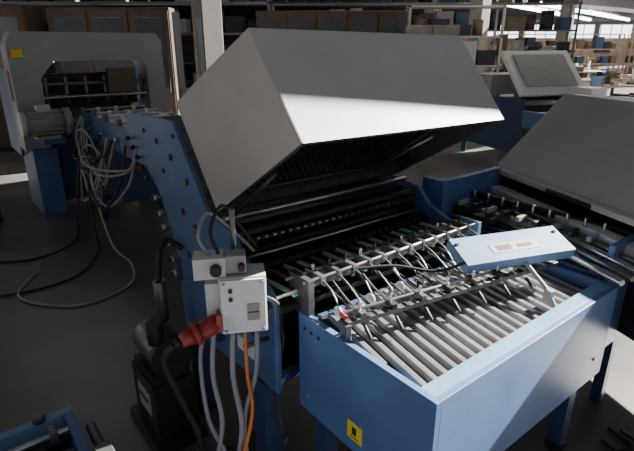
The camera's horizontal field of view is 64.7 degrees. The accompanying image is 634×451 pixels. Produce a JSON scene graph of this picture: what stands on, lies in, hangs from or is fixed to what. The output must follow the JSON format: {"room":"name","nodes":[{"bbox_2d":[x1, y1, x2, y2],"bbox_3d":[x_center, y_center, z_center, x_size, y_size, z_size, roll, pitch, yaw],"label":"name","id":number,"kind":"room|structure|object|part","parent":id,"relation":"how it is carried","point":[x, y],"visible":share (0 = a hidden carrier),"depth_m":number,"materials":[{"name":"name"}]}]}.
{"room":"print shop","nodes":[
{"label":"print shop","id":0,"kind":"room"},
{"bbox_2d":[1,5,192,72],"bbox_3d":[-14.150,-9.221,24.312,0.300,4.200,68.000,0,20,0],"label":"wall","id":1,"kind":"structure","parent":0,"point":[186,39],"depth_m":27.72,"materials":[{"name":"paint"}]},
{"bbox_2d":[0,64,633,450],"bbox_3d":[15.000,-8.911,29.746,90.000,0.100,78.000,0,20,0],"label":"floor","id":2,"kind":"structure","parent":0,"point":[53,359],"depth_m":3.27,"materials":[{"name":"concrete"}]},
{"bbox_2d":[0,6,52,151],"bbox_3d":[-6.400,-2.439,8.455,3.600,2.300,0.642,0,20,0],"label":"tall cabinet","id":3,"kind":"object","parent":2,"relation":"on","point":[12,18],"visible":0.19,"depth_m":8.03,"materials":[{"name":"brown wood"}]},
{"bbox_2d":[0,406,114,450],"bbox_3d":[-0.954,1.058,1.245,1.000,0.660,0.750,-15,25,-36],"label":"delivery stacker","id":4,"kind":"object","parent":2,"relation":"on","point":[60,430],"visible":1,"depth_m":1.59,"materials":[{"name":"blue paint"}]},
{"bbox_2d":[0,115,137,306],"bbox_3d":[-2.578,-0.088,3.761,2.162,1.117,1.843,-15,25,-36],"label":"cable bundle","id":5,"kind":"object","parent":2,"relation":"on","point":[85,169],"visible":1,"depth_m":4.44,"materials":[{"name":"black rubber"}]},
{"bbox_2d":[0,12,204,216],"bbox_3d":[-2.415,-1.280,5.636,1.704,2.050,1.800,-15,25,-36],"label":"machine","id":6,"kind":"object","parent":2,"relation":"on","point":[51,169],"visible":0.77,"depth_m":5.36,"materials":[{"name":"grey paint"}]},
{"bbox_2d":[17,104,77,144],"bbox_3d":[-2.678,-1.020,4.997,0.530,0.380,0.400,-15,25,-36],"label":"motor","id":7,"kind":"object","parent":6,"relation":"attached to","point":[45,124],"visible":0.98,"depth_m":4.85,"materials":[{"name":"grey paint"}]},
{"bbox_2d":[45,7,179,114],"bbox_3d":[-3.400,-2.541,8.737,2.000,2.300,0.642,0,20,0],"label":"tall cabinet","id":8,"kind":"object","parent":2,"relation":"on","point":[157,20],"visible":0.4,"depth_m":8.16,"materials":[{"name":"brown wood"}]},
{"bbox_2d":[75,104,174,219],"bbox_3d":[-1.351,-0.382,4.485,0.710,1.150,3.000,-15,25,-36],"label":"conveyor","id":9,"kind":"object","parent":2,"relation":"on","point":[110,124],"visible":0.37,"depth_m":4.70,"materials":[{"name":"blue metal"}]},
{"bbox_2d":[0,0,271,87],"bbox_3d":[-4.000,-3.878,11.093,6.000,3.200,0.500,0,20,0],"label":"storage shelf","id":10,"kind":"object","parent":2,"relation":"on","point":[235,25],"visible":0.15,"depth_m":10.74,"materials":[{"name":"metal"}]},
{"bbox_2d":[130,238,207,450],"bbox_3d":[-0.690,0.539,2.300,0.320,0.913,0.360,-15,25,-36],"label":"pump","id":11,"kind":"object","parent":2,"relation":"on","point":[158,414],"visible":0.92,"depth_m":2.26,"materials":[{"name":"metal"}]},
{"bbox_2d":[191,0,223,79],"bbox_3d":[-1.750,-3.176,7.996,0.420,4.000,0.420,-15,25,-36],"label":"column","id":12,"kind":"structure","parent":2,"relation":"on","point":[209,11],"depth_m":7.88,"materials":[{"name":"paint"}]},
{"bbox_2d":[161,204,284,450],"bbox_3d":[-0.345,0.507,1.869,0.422,1.253,0.409,-5,21,-14],"label":"electrical box","id":13,"kind":"object","parent":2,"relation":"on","point":[236,296],"visible":1,"depth_m":1.62,"materials":[{"name":"grey plastic"}]},
{"bbox_2d":[226,430,288,450],"bbox_3d":[-0.271,1.116,2.012,0.977,0.023,0.720,-15,25,-36],"label":"floor cables","id":14,"kind":"object","parent":2,"relation":"on","point":[286,439],"visible":0.48,"depth_m":2.31,"materials":[{"name":"black rubber"}]},
{"bbox_2d":[256,11,408,33],"bbox_3d":[0.300,-3.180,10.420,3.000,2.350,0.642,0,20,0],"label":"tall cabinet","id":15,"kind":"object","parent":2,"relation":"on","point":[354,21],"visible":0.32,"depth_m":9.80,"materials":[{"name":"brown wood"}]},
{"bbox_2d":[125,28,633,450],"bbox_3d":[0.320,-0.003,2.497,1.986,1.798,2.105,-15,25,-36],"label":"machine","id":16,"kind":"object","parent":2,"relation":"on","point":[416,318],"visible":0.94,"depth_m":1.88,"materials":[{"name":"grey paint"}]},
{"bbox_3d":[-0.140,0.144,2.616,1.160,1.440,1.359,-15,25,-36],"label":"frame","id":17,"kind":"part","parent":16,"relation":"part of","materials":[{"name":"blue paint"}]},
{"bbox_2d":[176,28,503,216],"bbox_3d":[0.092,-0.437,2.090,1.349,0.704,1.367,0,20,0],"label":"hood","id":18,"kind":"object","parent":16,"relation":"attached to","point":[281,113],"depth_m":1.82,"materials":[{"name":"metal"}]},
{"bbox_2d":[271,0,582,95],"bbox_3d":[2.800,-4.827,13.408,8.000,3.400,0.500,0,20,0],"label":"storage shelf","id":19,"kind":"object","parent":2,"relation":"on","point":[512,24],"visible":0.2,"depth_m":13.00,"materials":[{"name":"metal"}]},
{"bbox_2d":[405,25,459,35],"bbox_3d":[2.034,-2.573,9.188,0.900,2.050,0.642,3,20,8],"label":"tall cabinet","id":20,"kind":"object","parent":2,"relation":"on","point":[410,29],"visible":0.15,"depth_m":8.59,"materials":[{"name":"beige paint"}]},
{"bbox_2d":[424,0,441,12],"bbox_3d":[4.700,-7.759,20.588,0.560,4.000,0.560,-15,25,-36],"label":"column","id":21,"kind":"structure","parent":2,"relation":"on","point":[425,10],"depth_m":20.05,"materials":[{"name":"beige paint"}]},
{"bbox_2d":[405,5,506,71],"bbox_3d":[2.900,-3.446,10.931,2.000,2.500,0.500,0,20,0],"label":"storage shelf","id":22,"kind":"object","parent":2,"relation":"on","point":[481,58],"visible":0.25,"depth_m":10.55,"materials":[{"name":"grey metal"}]},
{"bbox_2d":[467,0,490,72],"bbox_3d":[3.900,-4.681,12.130,0.410,4.000,0.410,-15,25,-36],"label":"column","id":23,"kind":"structure","parent":2,"relation":"on","point":[474,14],"depth_m":11.96,"materials":[{"name":"beige paint"}]},
{"bbox_2d":[461,50,607,151],"bbox_3d":[3.447,-1.779,7.596,1.240,1.648,2.300,-7,21,-19],"label":"machine","id":24,"kind":"object","parent":2,"relation":"on","point":[540,79],"visible":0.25,"depth_m":7.46,"materials":[{"name":"blue paint"}]},
{"bbox_2d":[469,94,633,340],"bbox_3d":[1.659,0.101,2.721,1.452,1.450,1.528,-6,21,-15],"label":"machine","id":25,"kind":"object","parent":2,"relation":"on","point":[577,159],"visible":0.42,"depth_m":2.60,"materials":[{"name":"grey paint"}]},
{"bbox_3d":[1.659,0.332,2.712,1.404,1.020,1.360,-6,21,-15],"label":"frame","id":26,"kind":"part","parent":25,"relation":"part of","materials":[{"name":"blue paint"}]},
{"bbox_2d":[495,94,633,226],"bbox_3d":[1.777,-0.392,2.583,1.206,0.430,1.518,-6,21,-15],"label":"hood","id":27,"kind":"object","parent":25,"relation":"attached to","point":[580,152],"depth_m":2.68,"materials":[{"name":"grey paint"}]},
{"bbox_2d":[499,61,605,76],"bbox_3d":[8.000,-5.191,17.667,4.000,1.171,0.846,0,20,0],"label":"workbench","id":28,"kind":"object","parent":2,"relation":"on","point":[580,69],"visible":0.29,"depth_m":17.25,"materials":[{"name":"grey plastic"}]},
{"bbox_2d":[495,34,625,78],"bbox_3d":[12.000,-8.367,24.889,6.000,2.200,0.500,0,20,0],"label":"storage shelf","id":29,"kind":"object","parent":2,"relation":"on","point":[597,43],"visible":0.36,"depth_m":24.58,"materials":[{"name":"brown wood"}]},
{"bbox_2d":[555,5,575,45],"bbox_3d":[12.000,-9.127,24.346,0.560,4.000,0.560,-15,25,-36],"label":"column","id":30,"kind":"structure","parent":2,"relation":"on","point":[565,10],"depth_m":23.99,"materials":[{"name":"beige paint"}]},
{"bbox_2d":[584,69,633,87],"bbox_3d":[6.617,-3.072,11.763,3.000,1.228,0.902,-3,20,-9],"label":"workbench","id":31,"kind":"object","parent":2,"relation":"on","point":[598,80],"visible":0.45,"depth_m":11.43,"materials":[{"name":"yellow wood"}]},
{"bbox_2d":[601,427,633,450],"bbox_3d":[1.299,1.103,2.049,0.742,0.018,0.468,-15,25,-36],"label":"floor cables","id":32,"kind":"object","parent":2,"relation":"on","point":[610,429],"visible":1,"depth_m":2.32,"materials":[{"name":"black rubber"}]},
{"bbox_2d":[605,66,633,96],"bbox_3d":[9.961,-3.898,14.046,4.000,1.217,0.882,-2,20,-5],"label":"workbench","id":33,"kind":"object","parent":2,"relation":"on","point":[614,75],"visible":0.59,"depth_m":13.69,"materials":[{"name":"yellow wood"}]},
{"bbox_2d":[620,34,633,76],"bbox_3d":[20.000,-8.709,25.829,8.000,2.200,0.500,0,20,0],"label":"storage shelf","id":34,"kind":"object","parent":2,"relation":"on","point":[629,59],"visible":0.73,"depth_m":25.78,"materials":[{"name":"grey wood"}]},
{"bbox_2d":[623,25,633,75],"bbox_3d":[18.000,-10.495,28.105,0.560,4.000,0.560,-15,25,-36],"label":"column","id":35,"kind":"structure","parent":2,"relation":"on","point":[632,52],"depth_m":28.25,"materials":[{"name":"beige paint"}]},
{"bbox_2d":[79,0,633,21],"bbox_3d":[1.803,-15.828,36.543,68.000,0.250,59.750,-15,25,-36],"label":"ceiling","id":36,"kind":"structure","parent":0,"point":[246,11],"depth_m":35.20,"materials":[{"name":"paint"}]},
{"bbox_2d":[507,1,559,15],"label":"lamp","id":37,"kind":"object","parent":36,"relation":"hanging from","point":[540,9],"depth_m":28.68,"materials":[{"name":"white plastic"}]},
{"bbox_2d":[542,6,560,8],"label":"lamp","id":38,"kind":"object","parent":36,"relation":"hanging from","point":[555,7],"depth_m":26.52,"materials":[{"name":"white plastic"}]},
{"bbox_2d":[574,13,592,20],"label":"lamp","id":39,"kind":"object","parent":36,"relation":"hanging from","point":[586,18],"depth_m":39.22,"materials":[{"name":"white plastic"}]},
{"bbox_2d":[575,5,630,20],"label":"lamp","id":40,"kind":"object","parent":36,"relation":"hanging from","point":[597,13],"depth_m":34.13,"materials":[{"name":"white plastic"}]},
{"bbox_2d":[192,20,633,44],"bbox_3d":[15.000,-20.901,56.403,90.000,4.200,0.300,0,20,0],"label":"wall","id":41,"kind":"structure","parent":0,"point":[227,39],"depth_m":55.84,"materials":[{"name":"paint"}]},
{"bbox_2d":[488,29,518,37],"bbox_3d":[20.800,-21.615,55.877,3.600,1.700,0.100,0,20,0],"label":"window","id":42,"kind":"structure","parent":41,"relation":"in","point":[489,33],"depth_m":55.93,"materials":[{"name":"white glass"}]},
{"bbox_2d":[524,24,556,37],"bbox_3d":[25.000,-21.615,55.877,3.600,1.700,0.100,0,20,0],"label":"window","id":43,"kind":"structure","parent":41,"relation":"in","point":[536,25],"depth_m":55.93,"materials":[{"name":"white glass"}]},
{"bbox_2d":[571,24,595,37],"bbox_3d":[29.200,-21.615,55.877,3.600,1.700,0.100,0,20,0],"label":"window","id":44,"kind":"structure","parent":41,"relation":"in","point":[582,28],"depth_m":55.82,"materials":[{"name":"white glass"}]},
{"bbox_2d":[599,24,633,37],"bbox_3d":[33.400,-21.615,55.877,3.600,1.700,0.100,0,20,0],"label":"window","id":45,"kind":"structure","parent":41,"relation":"in","point":[626,29],"depth_m":55.82,"materials":[{"name":"white glass"}]},
{"bbox_2d":[462,38,630,64],"bbox_3d":[22.200,-15.156,43.542,36.400,2.200,0.400,0,20,0],"label":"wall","id":46,"kind":"structure","parent":0,"point":[592,53],"depth_m":43.36,"materials":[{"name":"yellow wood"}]}
]}

